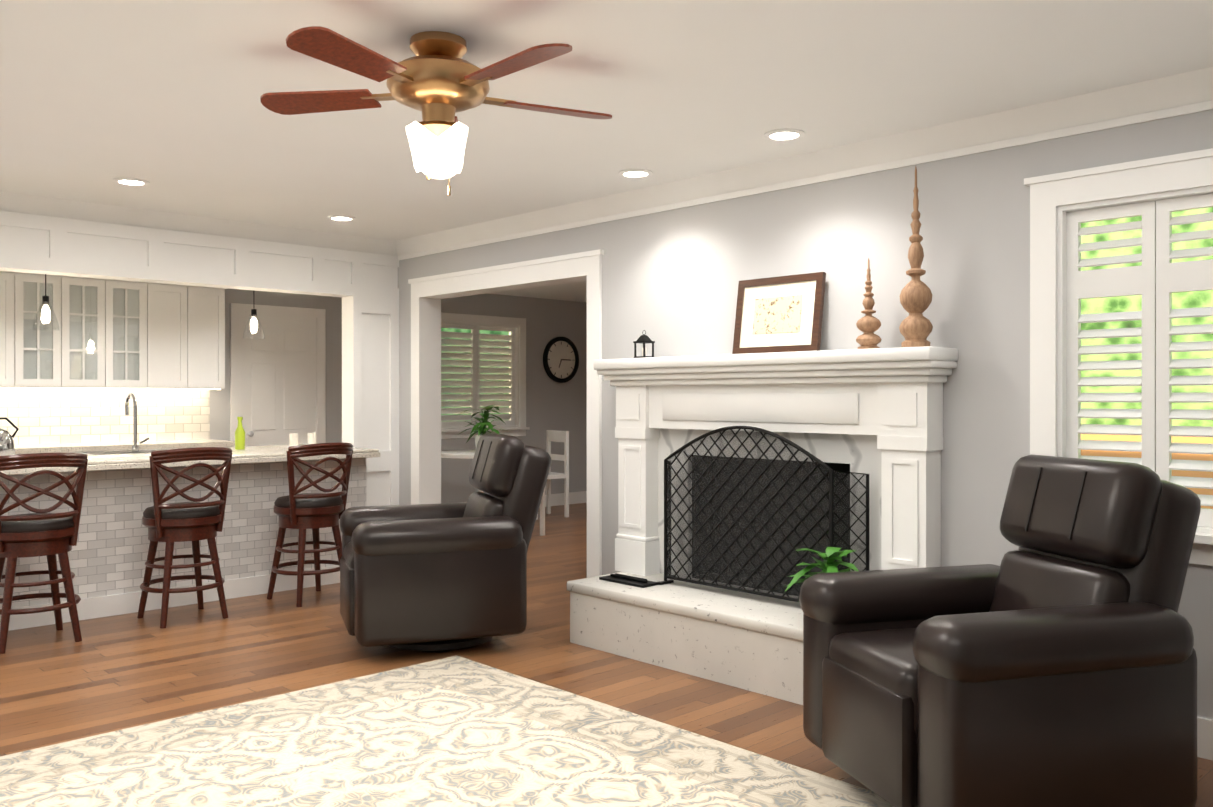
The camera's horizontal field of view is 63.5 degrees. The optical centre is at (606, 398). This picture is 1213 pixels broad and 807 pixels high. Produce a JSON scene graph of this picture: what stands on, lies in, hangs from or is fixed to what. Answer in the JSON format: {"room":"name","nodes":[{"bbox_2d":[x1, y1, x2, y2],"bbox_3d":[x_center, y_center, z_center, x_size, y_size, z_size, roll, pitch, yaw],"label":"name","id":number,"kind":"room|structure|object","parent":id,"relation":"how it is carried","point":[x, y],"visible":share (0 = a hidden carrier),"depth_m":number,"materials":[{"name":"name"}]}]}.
{"room":"living room","nodes":[
{"label":"living room","id":0,"kind":"room"},
{"bbox_2d":[0,211,398,630],"bbox_3d":[-3.315,0.060,5.638,5.200,2.440,0.390,0,0,-44],"label":"wall","id":1,"kind":"structure","parent":0,"point":[107,554],"depth_m":6.14,"materials":[{"name":"white paint"}]},
{"bbox_2d":[0,444,379,474],"bbox_3d":[-2.816,0.380,6.320,2.468,0.056,1.040,0,0,-44],"label":"countertop","id":2,"kind":"structure","parent":1,"relation":"on","point":[112,460],"depth_m":6.11,"materials":[{"name":"stone"}]},
{"bbox_2d":[0,418,18,455],"bbox_3d":[-3.564,0.234,5.753,0.212,0.240,0.210,0,0,-44],"label":"kettle","id":3,"kind":"object","parent":2,"relation":"on","point":[7,445],"visible":0.88,"depth_m":5.74,"materials":[{"name":"silver metal"}]},
{"bbox_2d":[235,417,244,449],"bbox_3d":[-2.533,0.240,6.772,0.068,0.225,0.068,0,0,-44],"label":"bottle","id":4,"kind":"object","parent":2,"relation":"on","point":[239,438],"visible":1,"depth_m":6.75,"materials":[{"name":"yellow glass"}]},
{"bbox_2d":[288,433,297,446],"bbox_3d":[-2.238,0.302,7.014,0.080,0.100,0.078,0,0,-44],"label":"candle","id":5,"kind":"object","parent":2,"relation":"on","point":[293,439],"visible":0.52,"depth_m":6.99,"materials":[{"name":"white wax"}]},
{"bbox_2d":[308,433,315,443],"bbox_3d":[-2.137,0.302,7.111,0.080,0.100,0.078,0,0,-44],"label":"candle","id":6,"kind":"object","parent":2,"relation":"on","point":[311,438],"visible":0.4,"depth_m":7.09,"materials":[{"name":"white wax"}]},
{"bbox_2d":[210,288,586,502],"bbox_3d":[-3.390,0.054,9.034,9.800,2.440,0.160,0,0,-44],"label":"wall","id":7,"kind":"structure","parent":0,"point":[551,404],"depth_m":11.23,"materials":[{"name":"grey paint"}]},
{"bbox_2d":[0,271,27,390],"bbox_3d":[-4.710,-0.558,7.417,0.446,0.950,0.346,0,0,-44],"label":"upper cabinet","id":8,"kind":"object","parent":7,"relation":"attached to","point":[13,285],"depth_m":7.41,"materials":[{"name":"white wood"}]},
{"bbox_2d":[28,273,71,390],"bbox_3d":[-4.477,-0.559,7.641,0.434,0.950,0.346,0,0,-44],"label":"upper cabinet","id":9,"kind":"object","parent":7,"relation":"attached to","point":[49,351],"depth_m":7.59,"materials":[{"name":"white wood"}]},
{"bbox_2d":[72,276,115,390],"bbox_3d":[-4.248,-0.559,7.862,0.434,0.950,0.346,0,0,-44],"label":"upper cabinet","id":10,"kind":"object","parent":7,"relation":"attached to","point":[93,299],"depth_m":7.80,"materials":[{"name":"white wood"}]},
{"bbox_2d":[116,280,155,390],"bbox_3d":[-4.016,-0.559,8.084,0.440,0.950,0.346,0,0,-44],"label":"upper cabinet","id":11,"kind":"object","parent":7,"relation":"attached to","point":[135,300],"depth_m":8.02,"materials":[{"name":"white wood"}]},
{"bbox_2d":[156,283,195,390],"bbox_3d":[-3.784,-0.560,8.307,0.447,0.950,0.346,0,0,-44],"label":"upper cabinet","id":12,"kind":"object","parent":7,"relation":"attached to","point":[157,350],"depth_m":8.24,"materials":[{"name":"white wood"}]},
{"bbox_2d":[196,286,227,390],"bbox_3d":[-3.570,-0.560,8.513,0.380,0.950,0.346,0,0,-44],"label":"upper cabinet","id":13,"kind":"object","parent":7,"relation":"attached to","point":[210,301],"depth_m":8.44,"materials":[{"name":"white wood"}]},
{"bbox_2d":[230,303,325,445],"bbox_3d":[-3.048,0.204,9.191,0.930,2.140,0.095,0,0,-44],"label":"kitchen door","id":14,"kind":"structure","parent":7,"relation":"in","point":[278,384],"depth_m":9.21,"materials":[{"name":"white paint"}]},
{"bbox_2d":[441,323,514,426],"bbox_3d":[-1.456,-0.249,10.874,1.100,1.120,0.040,0,0,-44],"label":"window shutters","id":15,"kind":"object","parent":7,"relation":"attached to","point":[475,387],"visible":0.75,"depth_m":10.87,"materials":[{"name":"white paint"}]},
{"bbox_2d":[543,337,578,382],"bbox_3d":[-0.532,-0.460,11.645,0.550,0.550,0.045,0,0,-44],"label":"wall clock","id":16,"kind":"object","parent":7,"relation":"attached to","point":[561,359],"visible":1,"depth_m":11.64,"materials":[{"name":"metal"}]},
{"bbox_2d":[0,503,1212,806],"bbox_3d":[-1.433,1.328,6.677,10.250,0.100,12.665,0,0,-44],"label":"floor","id":17,"kind":"structure","parent":0,"point":[112,673],"depth_m":4.67,"materials":[{"name":"brown wood"}]},
{"bbox_2d":[14,451,71,454],"bbox_3d":[-4.494,0.843,7.449,0.568,0.868,0.603,0,0,-44],"label":"base cabinet","id":18,"kind":"object","parent":17,"relation":"on","point":[16,452],"depth_m":7.28,"materials":[{"name":"white wood"}]},
{"bbox_2d":[0,453,87,653],"bbox_3d":[-3.014,0.780,5.153,0.470,1.007,0.503,0,0,-43],"label":"bar stool","id":19,"kind":"object","parent":17,"relation":"on","point":[42,532],"visible":1,"depth_m":5.03,"materials":[{"name":"brown wood"}]},
{"bbox_2d":[72,447,191,452],"bbox_3d":[-4.000,0.842,7.924,1.038,0.868,0.603,0,0,-44],"label":"base cabinet","id":20,"kind":"object","parent":17,"relation":"on","point":[109,448],"depth_m":7.74,"materials":[{"name":"white wood"}]},
{"bbox_2d":[14,439,234,450],"bbox_3d":[-4.160,0.386,7.765,2.270,0.040,0.608,0,0,-44],"label":"countertop","id":21,"kind":"structure","parent":20,"relation":"on","point":[151,442],"depth_m":7.81,"materials":[{"name":"white stone"}]},
{"bbox_2d":[125,393,148,451],"bbox_3d":[-3.105,0.157,6.478,0.110,0.391,0.193,0,0,-44],"label":"faucet","id":22,"kind":"object","parent":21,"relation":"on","point":[135,447],"visible":0.94,"depth_m":6.40,"materials":[{"name":"silver metal"}]},
{"bbox_2d":[137,447,231,627],"bbox_3d":[-2.451,0.779,5.694,0.470,1.007,0.503,0,0,-44],"label":"bar stool","id":23,"kind":"object","parent":17,"relation":"on","point":[196,520],"visible":1,"depth_m":5.55,"materials":[{"name":"brown wood"}]},
{"bbox_2d":[192,443,234,447],"bbox_3d":[-3.527,0.841,8.378,0.509,0.868,0.603,0,0,-44],"label":"base cabinet","id":24,"kind":"object","parent":17,"relation":"on","point":[225,444],"depth_m":8.28,"materials":[{"name":"white wood"}]},
{"bbox_2d":[267,443,352,606],"bbox_3d":[-1.881,0.778,6.243,0.504,1.007,0.470,0,0,42],"label":"bar stool","id":25,"kind":"object","parent":17,"relation":"on","point":[303,512],"visible":0.98,"depth_m":6.09,"materials":[{"name":"brown wood"}]},
{"bbox_2d":[339,433,550,650],"bbox_3d":[-0.860,0.729,5.212,1.041,1.072,0.920,0,0,-20],"label":"recliner","id":26,"kind":"object","parent":17,"relation":"on","point":[434,577],"visible":1,"depth_m":4.83,"materials":[{"name":"brown leather"}]},
{"bbox_2d":[0,655,892,806],"bbox_3d":[-0.675,1.276,2.997,2.460,0.013,2.740,0,0,-44],"label":"rug","id":27,"kind":"object","parent":17,"relation":"on","point":[456,731],"visible":1,"depth_m":3.46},
{"bbox_2d":[441,449,480,491],"bbox_3d":[-1.228,0.905,9.832,1.000,0.735,1.000,0,0,-44],"label":"table","id":28,"kind":"object","parent":17,"relation":"on","point":[465,454],"visible":0.04,"depth_m":9.50,"materials":[{"name":"white paint"}]},
{"bbox_2d":[459,404,507,446],"bbox_3d":[-1.249,0.298,9.834,0.510,0.478,0.516,0,0,-44],"label":"potted plant","id":29,"kind":"object","parent":28,"relation":"on","point":[482,429],"visible":0.71,"depth_m":9.79,"materials":[{"name":"green plant"}]},
{"bbox_2d":[481,435,544,535],"bbox_3d":[-0.861,0.814,9.075,0.420,0.920,0.420,0,0,36],"label":"chair","id":30,"kind":"object","parent":17,"relation":"on","point":[542,518],"visible":0.1,"depth_m":9.10,"materials":[{"name":"white paint"}]},
{"bbox_2d":[536,430,568,519],"bbox_3d":[-0.691,0.812,10.557,0.420,0.920,0.420,0,0,-34],"label":"chair","id":31,"kind":"object","parent":17,"relation":"on","point":[557,436],"visible":0.65,"depth_m":10.54,"materials":[{"name":"white paint"}]},
{"bbox_2d":[567,346,957,704],"bbox_3d":[0.600,0.533,4.701,0.554,1.495,2.010,0,0,-44],"label":"fireplace mantel","id":32,"kind":"object","parent":17,"relation":"on","point":[876,414],"visible":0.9,"depth_m":4.57,"materials":[{"name":"stone"}]},
{"bbox_2d":[599,573,658,587],"bbox_3d":[0.116,0.945,5.117,0.120,0.028,0.320,0,0,-44],"label":"tray","id":33,"kind":"object","parent":32,"relation":"on","point":[630,580],"visible":1,"depth_m":5.08,"materials":[{"name":"metal"}]},
{"bbox_2d":[633,330,654,357],"bbox_3d":[0.205,-0.294,5.339,0.084,0.156,0.084,0,0,-44],"label":"lantern","id":34,"kind":"object","parent":32,"relation":"on","point":[643,339],"visible":0.96,"depth_m":5.33,"materials":[{"name":"metal"}]},
{"bbox_2d":[659,426,868,601],"bbox_3d":[0.695,0.545,4.757,0.216,0.828,1.258,0,0,-44],"label":"fire screen","id":35,"kind":"object","parent":32,"relation":"on","point":[669,566],"visible":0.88,"depth_m":4.67,"materials":[{"name":"metal"}]},
{"bbox_2d":[732,272,825,353],"bbox_3d":[0.831,-0.404,4.762,0.025,0.380,0.500,11,-7,-43],"label":"framed picture","id":36,"kind":"object","parent":32,"relation":"on","point":[780,314],"visible":0.85,"depth_m":4.74,"materials":[{"name":"white paper"}]},
{"bbox_2d":[785,547,858,601],"bbox_3d":[0.948,0.797,4.144,0.387,0.327,0.413,0,0,-44],"label":"potted plant","id":37,"kind":"object","parent":32,"relation":"on","point":[831,555],"visible":0.27,"depth_m":4.16,"materials":[{"name":"green plant"}]},
{"bbox_2d":[856,258,880,348],"bbox_3d":[1.162,-0.419,4.344,0.110,0.410,0.112,0,0,-44],"label":"finial","id":38,"kind":"object","parent":32,"relation":"on","point":[868,324],"visible":0.98,"depth_m":4.32,"materials":[{"name":"brown wood"}]},
{"bbox_2d":[899,167,932,346],"bbox_3d":[1.317,-0.604,4.175,0.137,0.780,0.139,0,0,-44],"label":"finial","id":39,"kind":"object","parent":32,"relation":"on","point":[915,326],"visible":0.94,"depth_m":4.14,"materials":[{"name":"brown wood"}]},
{"bbox_2d":[799,454,1200,806],"bbox_3d":[1.264,0.732,3.131,1.041,1.072,0.920,0,0,-16],"label":"recliner","id":40,"kind":"object","parent":17,"relation":"on","point":[1051,661],"visible":1,"depth_m":2.78,"materials":[{"name":"brown leather"}]},
{"bbox_2d":[0,0,1212,301],"bbox_3d":[-1.433,-1.212,6.673,10.250,0.100,12.665,0,0,-44],"label":"ceiling","id":41,"kind":"structure","parent":0,"point":[160,96],"depth_m":3.65,"materials":[{"name":"white paint"}]},
{"bbox_2d":[32,274,58,330],"bbox_3d":[-3.397,-0.788,5.939,0.148,0.745,0.148,0,0,-44],"label":"pendant light","id":42,"kind":"object","parent":41,"relation":"hanging from","point":[45,312],"visible":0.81,"depth_m":5.93,"materials":[{"name":"glass"}]},
{"bbox_2d":[113,177,149,185],"bbox_3d":[-2.534,-1.155,5.228,0.178,0.009,0.178,0,0,37],"label":"recessed light","id":43,"kind":"object","parent":41,"relation":"in","point":[122,180],"depth_m":5.22,"materials":[{"name":"white paint"}]},
{"bbox_2d":[243,290,264,338],"bbox_3d":[-2.460,-0.789,6.840,0.148,0.745,0.148,0,0,-44],"label":"pendant light","id":44,"kind":"object","parent":41,"relation":"hanging from","point":[253,324],"visible":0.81,"depth_m":6.83,"materials":[{"name":"glass"}]},
{"bbox_2d":[327,215,355,220],"bbox_3d":[-1.700,-1.156,6.294,0.178,0.009,0.178,0,0,1],"label":"recessed light","id":45,"kind":"object","parent":41,"relation":"in","point":[333,217],"depth_m":6.28,"materials":[{"name":"white paint"}]},
{"bbox_2d":[260,26,611,195],"bbox_3d":[-0.511,-0.906,3.138,1.180,0.500,1.133,0,0,-44],"label":"ceiling fan","id":46,"kind":"object","parent":41,"relation":"hanging from","point":[438,81],"visible":1,"depth_m":3.10,"materials":[{"name":"brown wood"}]},
{"bbox_2d":[618,169,652,177],"bbox_3d":[0.150,-1.154,5.035,0.178,0.009,0.178,0,0,19],"label":"recessed light","id":47,"kind":"object","parent":41,"relation":"in","point":[632,173],"depth_m":5.03,"materials":[{"name":"white paint"}]},
{"bbox_2d":[764,129,804,140],"bbox_3d":[0.779,-1.153,4.294,0.178,0.009,0.178,0,0,1],"label":"recessed light","id":48,"kind":"object","parent":41,"relation":"in","point":[783,134],"depth_m":4.29,"materials":[{"name":"white paint"}]},
{"bbox_2d":[398,110,1212,719],"bbox_3d":[1.029,0.060,5.053,0.550,2.440,6.915,0,0,-44],"label":"wall","id":49,"kind":"structure","parent":0,"point":[672,280],"depth_m":4.44,"materials":[{"name":"grey paint"}]},
{"bbox_2d":[0,67,1212,759],"bbox_3d":[-0.104,0.059,5.733,9.340,2.440,9.165,0,0,-44],"label":"trim","id":50,"kind":"structure","parent":49,"relation":"attached to","point":[1056,197],"depth_m":4.84,"materials":[{"name":"white paint"}]},
{"bbox_2d":[1066,193,1212,526],"bbox_3d":[2.057,-0.137,3.666,0.044,1.200,0.644,0,0,-44],"label":"window shutters","id":51,"kind":"object","parent":49,"relation":"attached to","point":[1157,278],"visible":0.9,"depth_m":3.68,"materials":[{"name":"white paint"}]},
{"label":"outside","id":52,"kind":"structure","parent":0,"visible":0},
{"bbox_2d":[441,207,1212,508],"bbox_3d":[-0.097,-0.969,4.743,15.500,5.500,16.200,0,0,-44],"label":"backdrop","id":53,"kind":"structure","parent":52,"point":[1191,299],"depth_m":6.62,"materials":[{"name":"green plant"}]}
]}

